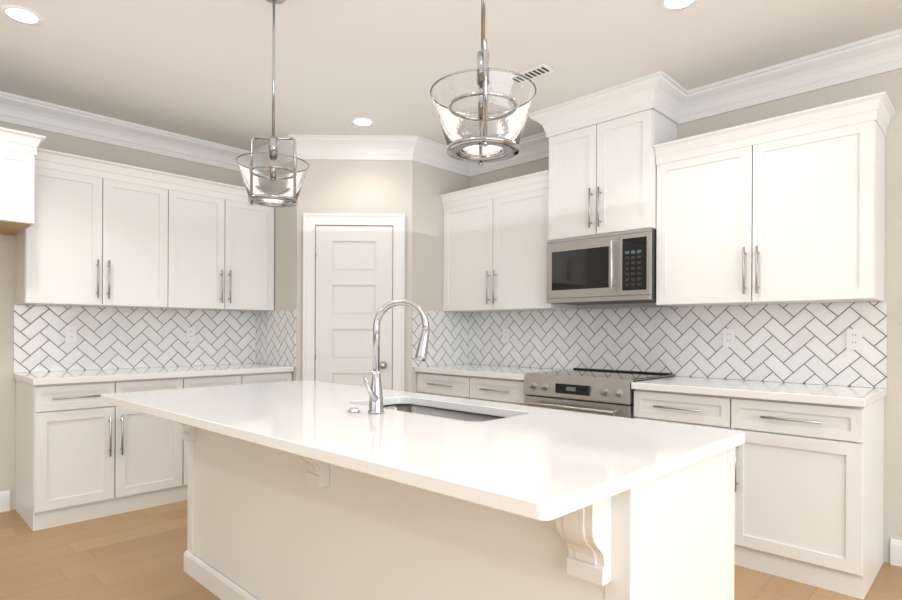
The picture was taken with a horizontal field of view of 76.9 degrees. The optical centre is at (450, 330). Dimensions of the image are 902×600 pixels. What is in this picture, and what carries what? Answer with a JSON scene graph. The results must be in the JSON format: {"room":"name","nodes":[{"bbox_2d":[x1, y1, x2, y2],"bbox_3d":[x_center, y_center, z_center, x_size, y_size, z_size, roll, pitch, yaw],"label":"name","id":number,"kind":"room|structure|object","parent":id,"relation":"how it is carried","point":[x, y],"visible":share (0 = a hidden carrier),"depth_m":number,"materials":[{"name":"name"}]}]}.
{"room":"kitchen","nodes":[
{"label":"kitchen","id":0,"kind":"room"},
{"bbox_2d":[0,121,247,509],"bbox_3d":[-3.443,-0.177,3.342,0.120,2.740,7.720,0,0,44],"label":"wall","id":1,"kind":"structure","parent":0,"point":[53,141],"depth_m":3.80,"materials":[{"name":"beige paint"}]},
{"bbox_2d":[0,490,9,511],"bbox_3d":[-4.506,1.121,2.160,0.014,0.135,4.510,0,0,44],"label":"baseboard","id":2,"kind":"structure","parent":1,"relation":"attached to","point":[4,495],"depth_m":3.75,"materials":[{"name":"white paint"}]},
{"bbox_2d":[0,127,45,235],"bbox_3d":[-2.974,-0.894,3.255,0.665,0.522,0.959,0,0,44],"label":"upper cabinet","id":3,"kind":"object","parent":1,"relation":"attached to","point":[18,151],"visible":1,"depth_m":3.31,"materials":[{"name":"white paint"}]},
{"bbox_2d":[16,160,179,308],"bbox_3d":[-2.474,-0.624,4.013,0.325,0.898,0.911,0,0,44],"label":"upper cabinet","id":4,"kind":"object","parent":1,"relation":"attached to","point":[100,233],"depth_m":3.86,"materials":[{"name":"white paint"}]},
{"bbox_2d":[14,304,255,372],"bbox_3d":[-2.319,0.054,4.402,0.009,0.456,1.712,0,0,44],"label":"backsplash","id":5,"kind":"structure","parent":1,"relation":"attached to","point":[114,337],"depth_m":4.28,"materials":[{"name":"tile"}]},
{"bbox_2d":[65,326,76,342],"bbox_3d":[-2.685,0.026,4.013,0.009,0.114,0.070,0,0,44],"label":"electrical outlet","id":6,"kind":"object","parent":5,"relation":"attached to","point":[70,334],"visible":1,"depth_m":4.01,"materials":[{"name":"white plastic"}]},
{"bbox_2d":[186,327,194,340],"bbox_3d":[-2.109,0.028,4.604,0.009,0.114,0.070,0,0,44],"label":"electrical outlet","id":7,"kind":"object","parent":5,"relation":"attached to","point":[190,333],"visible":1,"depth_m":4.60,"materials":[{"name":"white plastic"}]},
{"bbox_2d":[172,184,274,310],"bbox_3d":[-1.924,-0.622,4.579,0.325,0.898,0.911,0,0,44],"label":"upper cabinet","id":8,"kind":"object","parent":1,"relation":"attached to","point":[227,242],"depth_m":4.49,"materials":[{"name":"white paint"}]},
{"bbox_2d":[258,159,468,392],"bbox_3d":[-0.782,-0.166,5.040,1.325,2.740,1.335,0,0,44],"label":"wall","id":9,"kind":"structure","parent":0,"point":[412,191],"depth_m":4.57,"materials":[{"name":"beige paint"}]},
{"bbox_2d":[256,310,295,366],"bbox_3d":[-1.480,0.058,4.778,0.667,0.456,0.009,0,0,44],"label":"backsplash","id":10,"kind":"structure","parent":9,"relation":"attached to","point":[276,337],"depth_m":4.75,"materials":[{"name":"tile"}]},
{"bbox_2d":[314,226,392,389],"bbox_3d":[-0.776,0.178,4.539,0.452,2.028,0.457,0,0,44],"label":"pantry door","id":11,"kind":"structure","parent":9,"relation":"in","point":[354,274],"depth_m":4.54,"materials":[{"name":"white paint"}]},
{"bbox_2d":[303,213,404,391],"bbox_3d":[-0.777,0.134,4.541,0.806,2.140,0.032,0,0,-1],"label":"door frame","id":12,"kind":"structure","parent":9,"relation":"attached to","point":[311,221],"depth_m":4.53,"materials":[{"name":"white paint"}]},
{"bbox_2d":[412,310,468,366],"bbox_3d":[-0.079,0.064,4.803,0.009,0.456,0.667,0,0,44],"label":"backsplash","id":13,"kind":"structure","parent":9,"relation":"attached to","point":[448,343],"depth_m":4.82,"materials":[{"name":"tile"}]},
{"bbox_2d":[0,28,901,176],"bbox_3d":[-0.356,-1.452,0.272,8.580,0.165,7.580,0,0,44],"label":"crown molding","id":14,"kind":"structure","parent":9,"relation":"attached to","point":[667,96],"depth_m":3.82,"materials":[{"name":"white paint"}]},
{"bbox_2d":[0,500,901,599],"bbox_3d":[-0.368,1.256,0.342,8.720,0.100,7.720,0,0,44],"label":"floor","id":15,"kind":"structure","parent":0,"point":[135,555],"depth_m":2.88,"materials":[{"name":"brown wood"}]},
{"bbox_2d":[15,379,193,530],"bbox_3d":[-2.373,0.760,3.912,0.620,0.874,0.914,0,0,44],"label":"base cabinet","id":16,"kind":"object","parent":15,"relation":"on","point":[83,452],"depth_m":3.61,"materials":[{"name":"white paint"}]},
{"bbox_2d":[14,363,293,386],"bbox_3d":[-2.091,0.304,4.179,0.648,0.039,1.712,0,0,44],"label":"countertop","id":17,"kind":"structure","parent":16,"relation":"on","point":[36,379],"depth_m":3.88,"materials":[{"name":"white stone"}]},
{"bbox_2d":[194,371,292,387],"bbox_3d":[-1.824,0.762,4.476,0.620,0.874,0.910,0,0,44],"label":"base cabinet","id":18,"kind":"object","parent":15,"relation":"on","point":[279,376],"depth_m":4.27,"materials":[{"name":"white paint"}]},
{"bbox_2d":[181,427,744,599],"bbox_3d":[-0.270,0.765,2.222,2.389,0.881,0.750,0,0,44],"label":"kitchen island","id":19,"kind":"object","parent":15,"relation":"on","point":[307,490],"depth_m":1.65,"materials":[{"name":"white paint"}]},
{"bbox_2d":[101,380,744,538],"bbox_3d":[-0.361,0.307,2.120,2.394,0.032,1.070,0,0,44],"label":"island countertop","id":20,"kind":"structure","parent":19,"relation":"on","point":[528,471],"depth_m":1.55,"materials":[{"name":"white stone"}]},
{"bbox_2d":[345,299,428,414],"bbox_3d":[-0.228,0.089,2.030,0.229,0.406,0.214,0,0,44],"label":"faucet","id":21,"kind":"object","parent":20,"relation":"on","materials":[{"name":"silver metal"}]},
{"bbox_2d":[389,399,504,422],"bbox_3d":[-0.067,0.434,2.178,0.763,0.243,0.363,0,0,44],"label":"sink","id":22,"kind":"object","parent":20,"relation":"in","point":[401,404],"depth_m":2.36,"materials":[{"name":"silver metal"}]},
{"bbox_2d":[415,364,563,405],"bbox_3d":[0.319,0.751,4.433,1.100,0.914,0.658,0,0,44],"label":"base cabinet","id":23,"kind":"object","parent":15,"relation":"on","point":[497,384],"visible":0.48,"depth_m":4.22,"materials":[{"name":"white paint"}]},
{"bbox_2d":[523,368,673,418],"bbox_3d":[0.955,0.743,3.748,0.754,0.936,0.693,0,0,44],"label":"range","id":24,"kind":"object","parent":15,"relation":"on","point":[608,392],"visible":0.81,"depth_m":3.54,"materials":[{"name":"silver metal"}]},
{"bbox_2d":[631,376,886,599],"bbox_3d":[1.658,0.757,3.129,1.107,0.914,0.658,0,0,44],"label":"base cabinet","id":25,"kind":"object","parent":15,"relation":"on","point":[809,484],"visible":0.71,"depth_m":2.76,"materials":[{"name":"white paint"}]},
{"bbox_2d":[0,0,901,150],"bbox_3d":[-0.356,-1.585,0.342,8.720,0.100,7.720,0,0,44],"label":"ceiling","id":26,"kind":"structure","parent":0,"point":[200,69],"depth_m":3.13,"materials":[{"name":"white paint"}]},
{"bbox_2d":[0,5,43,25],"bbox_3d":[-2.093,-1.538,2.773,0.176,0.005,0.176,0,0,44],"label":"recessed light","id":27,"kind":"object","parent":26,"relation":"in","point":[21,15],"visible":1,"depth_m":2.77,"materials":[{"name":"white paint"}]},
{"bbox_2d":[236,0,308,206],"bbox_3d":[-0.806,-1.052,2.578,0.318,0.967,0.318,0,0,44],"label":"pendant light","id":28,"kind":"object","parent":26,"relation":"hanging from","point":[260,196],"visible":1,"depth_m":2.57,"materials":[{"name":"clear glass"}]},
{"bbox_2d":[351,117,374,126],"bbox_3d":[-0.648,-1.532,4.171,0.176,0.005,0.176,0,0,44],"label":"recessed light","id":29,"kind":"object","parent":26,"relation":"in","point":[362,122],"visible":1,"depth_m":4.16,"materials":[{"name":"white paint"}]},
{"bbox_2d":[430,0,536,166],"bbox_3d":[0.097,-1.026,1.699,0.318,1.012,0.318,0,0,44],"label":"pendant light","id":30,"kind":"object","parent":26,"relation":"hanging from","point":[481,148],"visible":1,"depth_m":1.69,"materials":[{"name":"clear glass"}]},
{"bbox_2d":[508,63,553,83],"bbox_3d":[0.473,-1.524,3.373,0.250,0.012,0.110,0,0,44],"label":"ceiling vent","id":31,"kind":"object","parent":26,"relation":"in","point":[539,70],"visible":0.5,"depth_m":3.35,"materials":[{"name":"white metal"}]},
{"bbox_2d":[659,0,697,11],"bbox_3d":[1.056,-1.525,2.624,0.176,0.005,0.176,0,0,44],"label":"recessed light","id":32,"kind":"object","parent":26,"relation":"in","point":[672,5],"visible":1,"depth_m":2.65,"materials":[{"name":"white paint"}]},
{"bbox_2d":[469,69,901,562],"bbox_3d":[2.332,-0.153,3.023,8.600,2.740,0.120,0,0,44],"label":"wall","id":33,"kind":"structure","parent":0,"point":[890,83],"depth_m":2.98,"materials":[{"name":"beige paint"}]},
{"bbox_2d":[440,170,575,311],"bbox_3d":[0.425,-0.652,4.537,1.098,0.978,0.370,0,0,44],"label":"upper cabinet","id":34,"kind":"object","parent":33,"relation":"attached to","point":[495,237],"visible":0.92,"depth_m":4.40,"materials":[{"name":"white paint"}]},
{"bbox_2d":[549,109,677,240],"bbox_3d":[1.079,-0.999,3.868,0.758,0.729,0.418,0,0,44],"label":"upper cabinet","id":35,"kind":"object","parent":33,"relation":"attached to","point":[603,178],"visible":0.9,"depth_m":3.70,"materials":[{"name":"white paint"}]},
{"bbox_2d":[546,228,656,304],"bbox_3d":[1.065,-0.412,3.857,0.756,0.437,0.450,0,0,44],"label":"microwave","id":36,"kind":"object","parent":35,"relation":"attached to","point":[614,268],"visible":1,"depth_m":3.69,"materials":[{"name":"silver metal"}]},
{"bbox_2d":[469,301,886,387],"bbox_3d":[1.219,0.069,4.013,2.973,0.456,0.009,0,0,44],"label":"backsplash","id":37,"kind":"structure","parent":33,"relation":"attached to","point":[804,343],"depth_m":3.62,"materials":[{"name":"tile"}]},
{"bbox_2d":[502,329,509,341],"bbox_3d":[0.458,0.039,4.740,0.070,0.114,0.009,0,0,44],"label":"electrical outlet","id":38,"kind":"object","parent":37,"relation":"attached to","point":[505,335],"visible":1,"depth_m":4.74,"materials":[{"name":"white plastic"}]},
{"bbox_2d":[723,329,734,346],"bbox_3d":[1.719,0.044,3.513,0.070,0.114,0.009,0,0,44],"label":"electrical outlet","id":39,"kind":"object","parent":37,"relation":"attached to","point":[728,337],"visible":1,"depth_m":3.51,"materials":[{"name":"white plastic"}]},
{"bbox_2d":[846,329,861,349],"bbox_3d":[2.177,0.046,3.066,0.070,0.114,0.009,0,0,44],"label":"electrical outlet","id":40,"kind":"object","parent":37,"relation":"attached to","point":[853,339],"visible":1,"depth_m":3.06,"materials":[{"name":"white plastic"}]},
{"bbox_2d":[653,91,895,306],"bbox_3d":[1.776,-0.647,3.221,1.140,0.978,0.370,0,0,44],"label":"upper cabinet","id":41,"kind":"object","parent":33,"relation":"attached to","point":[787,209],"visible":1,"depth_m":3.05,"materials":[{"name":"white paint"}]},
{"bbox_2d":[890,538,901,566],"bbox_3d":[3.819,1.155,1.476,4.262,0.135,0.014,0,0,44],"label":"baseboard","id":42,"kind":"structure","parent":33,"relation":"attached to","point":[895,552],"depth_m":2.94,"materials":[{"name":"white paint"}]}
]}

